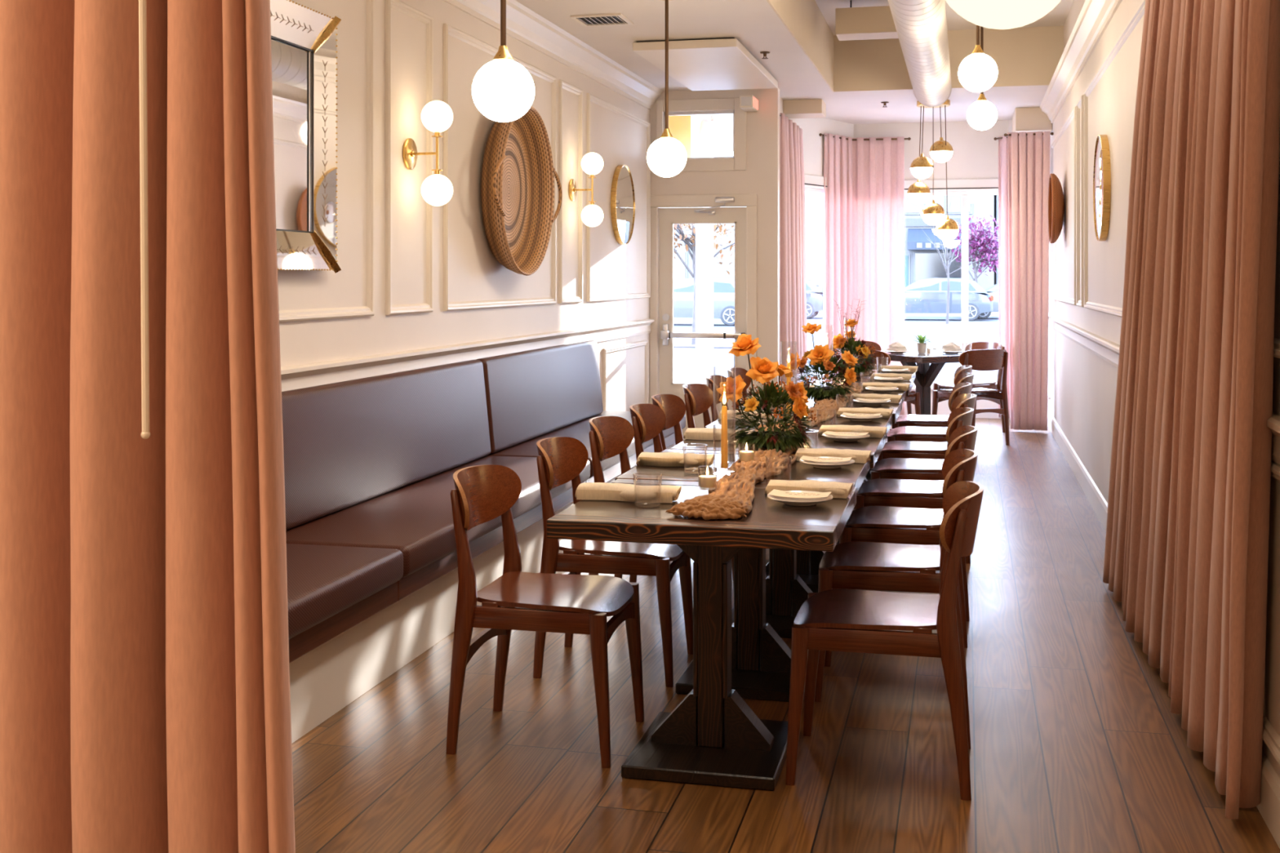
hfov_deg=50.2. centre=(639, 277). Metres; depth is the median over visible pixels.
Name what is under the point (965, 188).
window
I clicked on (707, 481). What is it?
votive candle
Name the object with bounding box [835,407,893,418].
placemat
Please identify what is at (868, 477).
dining table
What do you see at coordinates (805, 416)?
votive candle
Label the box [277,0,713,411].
wall
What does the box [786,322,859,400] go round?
flower arrangement
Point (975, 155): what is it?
wall
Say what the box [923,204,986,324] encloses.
street tree
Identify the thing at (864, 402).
plate
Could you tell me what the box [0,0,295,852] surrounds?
curtain
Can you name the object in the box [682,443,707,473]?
water glass
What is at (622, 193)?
round mirror
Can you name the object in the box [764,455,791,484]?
water glass
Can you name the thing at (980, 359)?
dining chair
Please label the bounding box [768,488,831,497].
menu card
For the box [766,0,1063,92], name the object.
ceiling beam
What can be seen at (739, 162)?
trim
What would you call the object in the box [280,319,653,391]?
trim
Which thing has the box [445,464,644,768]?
dining chair
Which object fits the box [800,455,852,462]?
menu card
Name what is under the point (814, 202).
building
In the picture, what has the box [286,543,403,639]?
seat cushion
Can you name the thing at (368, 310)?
trim
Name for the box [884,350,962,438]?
dining table
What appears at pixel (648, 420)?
dining chair
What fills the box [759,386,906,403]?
dining table
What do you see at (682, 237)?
street tree
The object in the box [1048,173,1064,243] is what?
woven basket
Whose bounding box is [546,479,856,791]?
dining table
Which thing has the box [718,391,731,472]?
taper candle
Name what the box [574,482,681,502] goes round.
rolled napkin
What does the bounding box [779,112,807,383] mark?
curtain
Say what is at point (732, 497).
table runner
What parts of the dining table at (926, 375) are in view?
post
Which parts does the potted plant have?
pot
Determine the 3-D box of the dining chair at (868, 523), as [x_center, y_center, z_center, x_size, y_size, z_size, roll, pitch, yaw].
[1.067,0.997,5.425,0.534,0.806,0.484,0,0,15]
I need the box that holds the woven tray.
[480,106,562,275]
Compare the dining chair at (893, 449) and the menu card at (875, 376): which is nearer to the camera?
the dining chair at (893, 449)
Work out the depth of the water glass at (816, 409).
5.84 m
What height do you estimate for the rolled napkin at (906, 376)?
0.046 m
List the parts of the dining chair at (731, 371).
leg, backrest, leg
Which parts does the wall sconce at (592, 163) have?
arm, stem, globe, globe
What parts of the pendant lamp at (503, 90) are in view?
rod, globe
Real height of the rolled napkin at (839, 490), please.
0.046 m
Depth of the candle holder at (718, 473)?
4.41 m
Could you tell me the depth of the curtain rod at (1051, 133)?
12.40 m
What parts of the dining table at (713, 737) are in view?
plate, post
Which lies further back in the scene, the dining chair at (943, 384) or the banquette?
the dining chair at (943, 384)
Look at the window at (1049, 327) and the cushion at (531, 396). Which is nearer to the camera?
the cushion at (531, 396)
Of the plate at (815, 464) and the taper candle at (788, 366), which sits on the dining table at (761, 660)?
the plate at (815, 464)
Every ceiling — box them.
[515,0,832,93]
[691,114,733,151]
[779,84,1052,132]
[814,0,1073,35]
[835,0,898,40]
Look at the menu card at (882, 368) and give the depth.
9.36 m
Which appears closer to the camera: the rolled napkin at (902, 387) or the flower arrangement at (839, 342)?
the rolled napkin at (902, 387)
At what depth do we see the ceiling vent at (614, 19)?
8.22 m
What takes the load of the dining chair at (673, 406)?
on the floor
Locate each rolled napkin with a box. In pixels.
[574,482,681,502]
[635,452,715,467]
[683,427,753,439]
[717,409,773,420]
[764,480,853,498]
[776,383,814,390]
[795,448,871,463]
[817,425,887,438]
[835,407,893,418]
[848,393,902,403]
[861,382,910,391]
[870,373,912,381]
[877,364,918,372]
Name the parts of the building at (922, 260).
pane, door, pane, pane, pane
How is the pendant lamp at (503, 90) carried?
hanging from the ceiling at (754, 24)
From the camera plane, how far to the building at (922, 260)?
60.39 m
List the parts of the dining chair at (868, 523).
leg, rail, seat, backrest, leg, leg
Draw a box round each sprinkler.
[760,51,769,58]
[880,101,888,106]
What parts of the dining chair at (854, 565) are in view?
leg, leg, seat, rail, leg, leg, backrest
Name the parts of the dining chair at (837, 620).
leg, leg, seat, rail, leg, leg, backrest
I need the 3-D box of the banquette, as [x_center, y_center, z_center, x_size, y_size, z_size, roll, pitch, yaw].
[-0.867,0.917,5.990,0.676,0.964,7.450,0,0,13]
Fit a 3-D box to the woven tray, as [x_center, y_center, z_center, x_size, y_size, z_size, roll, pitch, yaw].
[-0.689,-0.493,7.793,0.148,0.968,1.238,1,0,13]
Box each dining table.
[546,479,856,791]
[614,448,870,702]
[670,426,885,638]
[704,409,892,592]
[738,397,902,545]
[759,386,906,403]
[785,376,913,481]
[792,368,915,480]
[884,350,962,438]
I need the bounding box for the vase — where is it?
[780,342,781,409]
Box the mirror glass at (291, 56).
[271,37,310,231]
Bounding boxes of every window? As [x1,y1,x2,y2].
[663,110,734,159]
[804,173,827,194]
[904,177,998,390]
[1048,172,1050,398]
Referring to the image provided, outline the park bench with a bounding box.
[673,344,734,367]
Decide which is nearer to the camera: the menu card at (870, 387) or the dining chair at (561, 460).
the dining chair at (561, 460)
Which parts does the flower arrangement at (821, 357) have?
stem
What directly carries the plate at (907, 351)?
on the dining table at (926, 375)
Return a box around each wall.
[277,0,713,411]
[649,88,779,395]
[779,97,795,122]
[795,117,853,176]
[853,120,1008,418]
[1008,119,1050,426]
[1050,0,1279,777]
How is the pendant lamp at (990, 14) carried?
hanging from the ceiling at (1057, 16)
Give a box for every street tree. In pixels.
[673,207,734,345]
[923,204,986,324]
[946,215,998,283]
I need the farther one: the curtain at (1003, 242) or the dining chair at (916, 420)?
the curtain at (1003, 242)
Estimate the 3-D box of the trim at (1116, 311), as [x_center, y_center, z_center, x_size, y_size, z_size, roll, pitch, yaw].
[2.536,-0.505,7.373,0.022,1.410,3.120,0,0,13]
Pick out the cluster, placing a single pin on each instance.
(947, 228)
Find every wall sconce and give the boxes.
[402,100,453,205]
[568,152,603,226]
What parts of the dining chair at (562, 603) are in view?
leg, rail, backrest, leg, rail, seat, leg, rail, leg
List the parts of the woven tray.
handle, handle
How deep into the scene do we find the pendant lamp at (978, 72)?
7.70 m
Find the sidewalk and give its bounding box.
[817,311,998,316]
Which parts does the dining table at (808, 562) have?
plate, post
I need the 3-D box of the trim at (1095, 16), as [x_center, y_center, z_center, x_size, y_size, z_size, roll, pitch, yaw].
[1.825,-1.477,4.592,0.115,0.154,16.180,0,0,13]
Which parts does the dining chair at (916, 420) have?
leg, seat, rail, backrest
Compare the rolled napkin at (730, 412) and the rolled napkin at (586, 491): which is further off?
the rolled napkin at (730, 412)
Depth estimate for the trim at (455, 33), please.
7.50 m
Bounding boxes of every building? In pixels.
[673,155,823,288]
[904,195,994,289]
[994,195,998,284]
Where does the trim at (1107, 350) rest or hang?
attached to the wall at (1083, 384)
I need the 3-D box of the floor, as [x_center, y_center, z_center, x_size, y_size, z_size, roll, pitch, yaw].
[0.386,1.460,5.511,3.741,0.120,17.300,0,0,13]
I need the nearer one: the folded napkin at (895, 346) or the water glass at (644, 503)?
the water glass at (644, 503)
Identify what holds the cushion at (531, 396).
on the banquette
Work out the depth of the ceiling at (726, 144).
14.27 m
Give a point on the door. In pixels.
(714, 215)
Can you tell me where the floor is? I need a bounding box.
[291,417,1279,852]
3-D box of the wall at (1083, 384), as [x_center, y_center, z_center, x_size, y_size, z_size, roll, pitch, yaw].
[2.084,-0.350,5.106,0.150,3.500,17.300,0,0,13]
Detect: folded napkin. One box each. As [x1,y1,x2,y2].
[885,342,907,351]
[941,341,962,351]
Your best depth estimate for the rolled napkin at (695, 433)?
5.52 m
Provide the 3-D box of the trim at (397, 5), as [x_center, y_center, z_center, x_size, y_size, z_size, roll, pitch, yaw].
[-1.088,-0.556,6.484,0.022,1.457,0.530,0,0,13]
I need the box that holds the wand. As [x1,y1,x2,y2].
[138,0,150,439]
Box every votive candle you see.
[698,466,715,488]
[738,443,754,461]
[800,416,810,426]
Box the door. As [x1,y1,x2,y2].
[659,196,746,439]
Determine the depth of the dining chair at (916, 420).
9.04 m
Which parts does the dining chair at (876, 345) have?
backrest, leg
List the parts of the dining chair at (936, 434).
leg, seat, rail, backrest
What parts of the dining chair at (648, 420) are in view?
leg, backrest, leg, leg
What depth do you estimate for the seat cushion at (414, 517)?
5.40 m
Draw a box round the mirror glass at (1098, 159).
[1093,136,1102,239]
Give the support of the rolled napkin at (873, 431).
on the dining table at (786, 592)
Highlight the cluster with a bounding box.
[906,99,959,240]
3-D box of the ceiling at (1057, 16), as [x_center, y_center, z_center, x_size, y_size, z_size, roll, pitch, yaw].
[0.809,-2.090,4.089,1.857,0.120,14.730,0,0,13]
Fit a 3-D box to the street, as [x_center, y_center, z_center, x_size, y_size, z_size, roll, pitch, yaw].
[8.701,1.660,36.477,120.000,0.200,37.000,0,0,13]
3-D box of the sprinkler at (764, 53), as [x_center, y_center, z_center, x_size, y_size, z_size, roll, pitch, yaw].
[0.863,-1.532,9.437,0.070,0.045,0.070,0,0,13]
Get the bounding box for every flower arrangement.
[715,333,822,453]
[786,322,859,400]
[830,297,876,376]
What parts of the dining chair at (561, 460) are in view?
leg, backrest, rail, leg, rail, seat, leg, rail, leg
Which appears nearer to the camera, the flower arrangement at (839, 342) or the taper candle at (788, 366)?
the taper candle at (788, 366)
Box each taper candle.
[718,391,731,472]
[786,355,791,413]
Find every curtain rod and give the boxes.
[819,133,911,140]
[1004,132,1053,136]
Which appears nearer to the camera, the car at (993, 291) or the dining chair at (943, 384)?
the dining chair at (943, 384)
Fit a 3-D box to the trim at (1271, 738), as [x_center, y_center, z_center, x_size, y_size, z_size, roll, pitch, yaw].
[1.307,0.835,2.222,0.022,0.730,2.930,0,0,13]
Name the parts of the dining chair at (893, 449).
leg, rail, seat, backrest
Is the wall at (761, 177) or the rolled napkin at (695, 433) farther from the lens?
the wall at (761, 177)
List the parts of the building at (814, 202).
pane, cornice, pane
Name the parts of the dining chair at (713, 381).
leg, backrest, leg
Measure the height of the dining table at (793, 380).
0.740 m
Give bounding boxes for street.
[673,315,999,383]
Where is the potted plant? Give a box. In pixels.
[911,334,933,353]
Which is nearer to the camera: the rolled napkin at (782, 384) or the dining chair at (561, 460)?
the dining chair at (561, 460)
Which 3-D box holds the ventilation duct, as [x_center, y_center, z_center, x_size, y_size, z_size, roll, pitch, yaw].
[0.793,-1.570,4.488,0.310,0.310,14.099,0,0,13]
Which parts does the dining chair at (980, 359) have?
leg, rail, rail, leg, seat, leg, backrest, rail, rail, leg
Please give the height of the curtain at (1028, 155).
2.695 m
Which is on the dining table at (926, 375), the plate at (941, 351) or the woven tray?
the plate at (941, 351)
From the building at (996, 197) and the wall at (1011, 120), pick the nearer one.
the wall at (1011, 120)
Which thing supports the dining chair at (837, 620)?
on the floor
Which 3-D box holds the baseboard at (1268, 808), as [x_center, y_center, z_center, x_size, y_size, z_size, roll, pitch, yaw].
[1.897,1.330,4.688,0.020,0.140,16.400,0,0,13]
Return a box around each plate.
[767,490,833,506]
[799,457,854,468]
[822,431,870,441]
[840,414,882,421]
[853,400,890,405]
[865,386,898,392]
[873,377,904,382]
[881,369,910,373]
[884,350,909,353]
[938,350,964,354]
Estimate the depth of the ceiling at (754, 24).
8.59 m
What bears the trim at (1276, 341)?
attached to the wall at (1083, 384)
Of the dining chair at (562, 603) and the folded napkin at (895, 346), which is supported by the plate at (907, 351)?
the folded napkin at (895, 346)
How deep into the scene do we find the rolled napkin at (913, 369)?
9.47 m
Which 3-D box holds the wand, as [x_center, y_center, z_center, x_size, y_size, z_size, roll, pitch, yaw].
[-0.575,-0.687,1.595,0.024,1.749,0.036,0,0,13]
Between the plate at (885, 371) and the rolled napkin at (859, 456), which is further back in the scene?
the plate at (885, 371)
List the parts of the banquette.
wood trim, wood trim, wood trim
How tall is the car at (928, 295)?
1.540 m
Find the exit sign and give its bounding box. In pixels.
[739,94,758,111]
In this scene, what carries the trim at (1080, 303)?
attached to the wall at (1083, 384)
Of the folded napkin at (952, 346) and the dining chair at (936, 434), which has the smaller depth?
the dining chair at (936, 434)
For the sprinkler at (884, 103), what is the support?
attached to the ceiling at (862, 107)
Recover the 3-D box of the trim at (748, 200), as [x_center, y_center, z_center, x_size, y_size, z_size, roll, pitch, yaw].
[0.520,0.357,11.325,0.903,2.085,0.026,0,0,13]
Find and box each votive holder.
[697,466,717,490]
[737,442,755,459]
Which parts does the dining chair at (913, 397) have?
backrest, leg, rail, rail, leg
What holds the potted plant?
on the dining table at (926, 375)
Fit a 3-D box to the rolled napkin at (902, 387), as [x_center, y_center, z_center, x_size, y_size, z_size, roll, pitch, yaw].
[1.428,0.636,7.965,0.286,0.045,0.083,0,0,19]
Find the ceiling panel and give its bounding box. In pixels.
[632,37,777,90]
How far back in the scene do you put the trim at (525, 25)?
8.71 m
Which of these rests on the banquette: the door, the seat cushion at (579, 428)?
the seat cushion at (579, 428)
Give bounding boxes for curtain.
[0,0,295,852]
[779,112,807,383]
[822,133,904,414]
[998,135,1010,419]
[1007,131,1050,431]
[1102,0,1279,819]
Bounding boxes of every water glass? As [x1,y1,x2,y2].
[633,471,662,507]
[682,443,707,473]
[727,420,744,444]
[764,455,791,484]
[816,408,835,431]
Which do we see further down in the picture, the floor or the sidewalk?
the floor
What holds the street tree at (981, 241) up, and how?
on the street
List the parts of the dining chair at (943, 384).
leg, rail, seat, backrest, rail, rail, leg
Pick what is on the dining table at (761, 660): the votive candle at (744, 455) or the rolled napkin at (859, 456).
the rolled napkin at (859, 456)
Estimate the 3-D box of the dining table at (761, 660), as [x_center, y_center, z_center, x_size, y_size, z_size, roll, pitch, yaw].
[0.384,1.029,4.774,0.776,0.740,0.776,0,0,13]
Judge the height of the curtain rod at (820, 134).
0.030 m
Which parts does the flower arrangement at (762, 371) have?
stem, stem, stem, stem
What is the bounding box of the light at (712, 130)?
[698,114,724,142]
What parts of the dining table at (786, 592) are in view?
plate, post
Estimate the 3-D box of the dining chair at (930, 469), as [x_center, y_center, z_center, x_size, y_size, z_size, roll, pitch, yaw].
[1.433,0.997,6.933,0.534,0.806,0.484,0,0,12]
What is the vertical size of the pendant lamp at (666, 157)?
1.004 m
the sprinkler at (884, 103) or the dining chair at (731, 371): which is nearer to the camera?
the dining chair at (731, 371)
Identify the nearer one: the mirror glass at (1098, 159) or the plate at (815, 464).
the plate at (815, 464)
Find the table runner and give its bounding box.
[665,368,875,519]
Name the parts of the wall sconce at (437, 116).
arm, stem, globe, globe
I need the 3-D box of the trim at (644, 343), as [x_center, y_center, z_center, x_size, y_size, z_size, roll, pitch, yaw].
[-0.101,0.870,10.623,0.022,0.700,1.380,0,0,13]
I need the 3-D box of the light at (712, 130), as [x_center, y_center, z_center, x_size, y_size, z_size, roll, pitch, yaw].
[0.673,-1.413,12.803,0.252,0.297,0.150,0,0,8]
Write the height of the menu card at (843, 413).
0.007 m
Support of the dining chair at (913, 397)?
on the floor
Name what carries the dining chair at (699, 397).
on the floor
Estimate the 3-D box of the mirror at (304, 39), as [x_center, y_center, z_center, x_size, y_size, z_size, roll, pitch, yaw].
[-1.375,-0.542,5.139,0.087,1.053,0.988,0,0,13]
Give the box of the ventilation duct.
[888,0,951,106]
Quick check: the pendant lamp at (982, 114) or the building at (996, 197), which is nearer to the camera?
the pendant lamp at (982, 114)
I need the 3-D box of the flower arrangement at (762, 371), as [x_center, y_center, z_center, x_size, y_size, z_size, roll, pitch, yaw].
[0.488,0.437,5.056,0.395,0.456,0.397,0,0,30]
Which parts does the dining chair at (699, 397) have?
leg, leg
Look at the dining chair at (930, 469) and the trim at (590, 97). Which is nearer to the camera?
the dining chair at (930, 469)
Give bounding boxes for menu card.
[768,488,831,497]
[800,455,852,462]
[822,431,868,435]
[841,412,880,416]
[854,397,890,400]
[865,386,897,388]
[874,376,902,378]
[881,368,907,370]
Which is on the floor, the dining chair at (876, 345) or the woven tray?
the dining chair at (876, 345)
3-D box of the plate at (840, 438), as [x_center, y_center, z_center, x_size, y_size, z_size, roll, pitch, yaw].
[0.831,0.647,5.516,0.192,0.022,0.192,0,0,13]
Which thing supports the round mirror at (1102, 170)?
attached to the wall at (1083, 384)
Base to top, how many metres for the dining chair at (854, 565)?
0.806 m
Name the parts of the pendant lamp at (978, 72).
rod, globe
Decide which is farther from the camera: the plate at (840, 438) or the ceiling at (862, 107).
the ceiling at (862, 107)
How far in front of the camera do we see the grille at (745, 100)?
10.95 m
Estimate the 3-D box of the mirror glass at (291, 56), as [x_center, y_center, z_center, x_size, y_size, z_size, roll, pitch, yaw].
[-1.397,-0.542,5.145,0.006,0.723,0.658,0,0,13]
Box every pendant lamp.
[471,0,534,122]
[646,0,686,177]
[945,0,1061,29]
[958,24,997,92]
[966,26,997,130]
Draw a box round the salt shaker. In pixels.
[926,347,930,354]
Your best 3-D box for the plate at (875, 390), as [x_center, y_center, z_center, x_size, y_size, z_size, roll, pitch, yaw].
[1.385,0.647,7.820,0.192,0.022,0.192,0,0,13]
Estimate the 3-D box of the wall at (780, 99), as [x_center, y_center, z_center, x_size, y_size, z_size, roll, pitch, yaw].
[1.236,-0.077,12.078,0.080,2.955,1.530,0,0,13]
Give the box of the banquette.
[281,340,685,743]
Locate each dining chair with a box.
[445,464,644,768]
[533,436,693,687]
[588,416,634,578]
[629,403,733,587]
[651,394,685,450]
[682,383,714,428]
[705,374,728,422]
[727,367,751,410]
[785,480,984,800]
[814,448,977,702]
[839,425,977,648]
[842,341,911,414]
[847,350,920,414]
[853,407,973,509]
[870,393,976,564]
[877,382,971,460]
[886,373,974,442]
[891,364,972,428]
[932,349,1009,445]
[933,342,1004,432]
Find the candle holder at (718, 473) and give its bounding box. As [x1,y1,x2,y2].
[712,366,735,475]
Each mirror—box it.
[270,0,341,272]
[610,164,635,244]
[1093,134,1111,240]
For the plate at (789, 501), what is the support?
on the dining table at (713, 737)
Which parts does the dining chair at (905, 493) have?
leg, seat, rail, leg, backrest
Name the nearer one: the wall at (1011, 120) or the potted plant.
the potted plant
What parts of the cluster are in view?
globe, cord, globe, cord, globe, cord, cord, globe, cord, globe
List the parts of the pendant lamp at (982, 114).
rod, globe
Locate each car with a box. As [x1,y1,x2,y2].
[673,277,734,325]
[805,279,823,319]
[904,277,993,320]
[977,283,998,319]
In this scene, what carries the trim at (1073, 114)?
attached to the wall at (1083, 384)
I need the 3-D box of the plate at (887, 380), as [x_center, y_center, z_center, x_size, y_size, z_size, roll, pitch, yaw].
[1.563,0.647,8.590,0.192,0.022,0.192,0,0,13]
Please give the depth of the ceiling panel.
9.54 m
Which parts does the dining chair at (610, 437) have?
leg, backrest, leg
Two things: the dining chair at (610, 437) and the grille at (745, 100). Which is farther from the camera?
the grille at (745, 100)
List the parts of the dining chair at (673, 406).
leg, backrest, leg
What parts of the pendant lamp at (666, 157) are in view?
globe, rod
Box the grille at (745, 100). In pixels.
[741,96,751,106]
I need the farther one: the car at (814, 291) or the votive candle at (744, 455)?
the car at (814, 291)
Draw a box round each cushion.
[281,360,490,530]
[285,455,590,577]
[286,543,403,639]
[475,340,603,453]
[488,410,685,478]
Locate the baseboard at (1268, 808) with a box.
[1048,413,1279,848]
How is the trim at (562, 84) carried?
attached to the wall at (474, 273)
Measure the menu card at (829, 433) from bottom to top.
0.007 m
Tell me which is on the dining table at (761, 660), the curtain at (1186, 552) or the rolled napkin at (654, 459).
the rolled napkin at (654, 459)
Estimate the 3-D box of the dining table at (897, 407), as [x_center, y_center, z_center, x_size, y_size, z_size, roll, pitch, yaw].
[0.946,1.029,7.077,0.776,0.740,0.776,0,0,13]
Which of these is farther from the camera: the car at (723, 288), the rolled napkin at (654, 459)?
the car at (723, 288)
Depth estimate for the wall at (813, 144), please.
13.19 m
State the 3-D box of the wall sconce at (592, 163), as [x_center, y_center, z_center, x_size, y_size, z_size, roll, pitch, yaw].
[-0.352,-0.585,9.141,0.219,0.498,0.150,0,0,13]
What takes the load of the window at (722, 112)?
in the wall at (761, 177)
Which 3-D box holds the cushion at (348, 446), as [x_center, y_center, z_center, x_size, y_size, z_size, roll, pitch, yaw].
[-1.116,0.688,6.070,0.122,0.505,2.390,0,0,13]
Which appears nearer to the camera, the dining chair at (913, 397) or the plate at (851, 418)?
the plate at (851, 418)
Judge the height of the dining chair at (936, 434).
0.806 m
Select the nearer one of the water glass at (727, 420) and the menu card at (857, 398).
the water glass at (727, 420)
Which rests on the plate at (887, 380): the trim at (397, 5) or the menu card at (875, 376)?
the menu card at (875, 376)
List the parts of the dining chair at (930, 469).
leg, seat, rail, rail, backrest, leg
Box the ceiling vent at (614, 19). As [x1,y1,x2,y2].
[570,13,633,26]
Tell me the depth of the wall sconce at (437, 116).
6.41 m
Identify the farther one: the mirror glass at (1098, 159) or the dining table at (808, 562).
the mirror glass at (1098, 159)
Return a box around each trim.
[279,0,374,322]
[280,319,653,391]
[385,0,433,315]
[442,0,662,110]
[443,23,556,311]
[558,79,582,303]
[586,93,650,302]
[602,340,648,410]
[649,193,756,404]
[656,97,746,171]
[1040,0,1121,123]
[1048,315,1279,465]
[1050,106,1075,305]
[1075,94,1084,307]
[1084,0,1145,317]
[1262,460,1279,764]
[1273,337,1279,358]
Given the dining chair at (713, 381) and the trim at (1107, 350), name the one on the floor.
the dining chair at (713, 381)
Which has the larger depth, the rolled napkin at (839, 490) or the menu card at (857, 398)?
the menu card at (857, 398)
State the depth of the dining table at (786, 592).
5.49 m
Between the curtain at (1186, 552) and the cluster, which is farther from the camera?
the cluster
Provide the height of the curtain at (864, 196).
2.770 m
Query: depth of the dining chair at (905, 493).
6.04 m
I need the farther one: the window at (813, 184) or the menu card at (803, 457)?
the window at (813, 184)
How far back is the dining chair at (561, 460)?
4.76 m

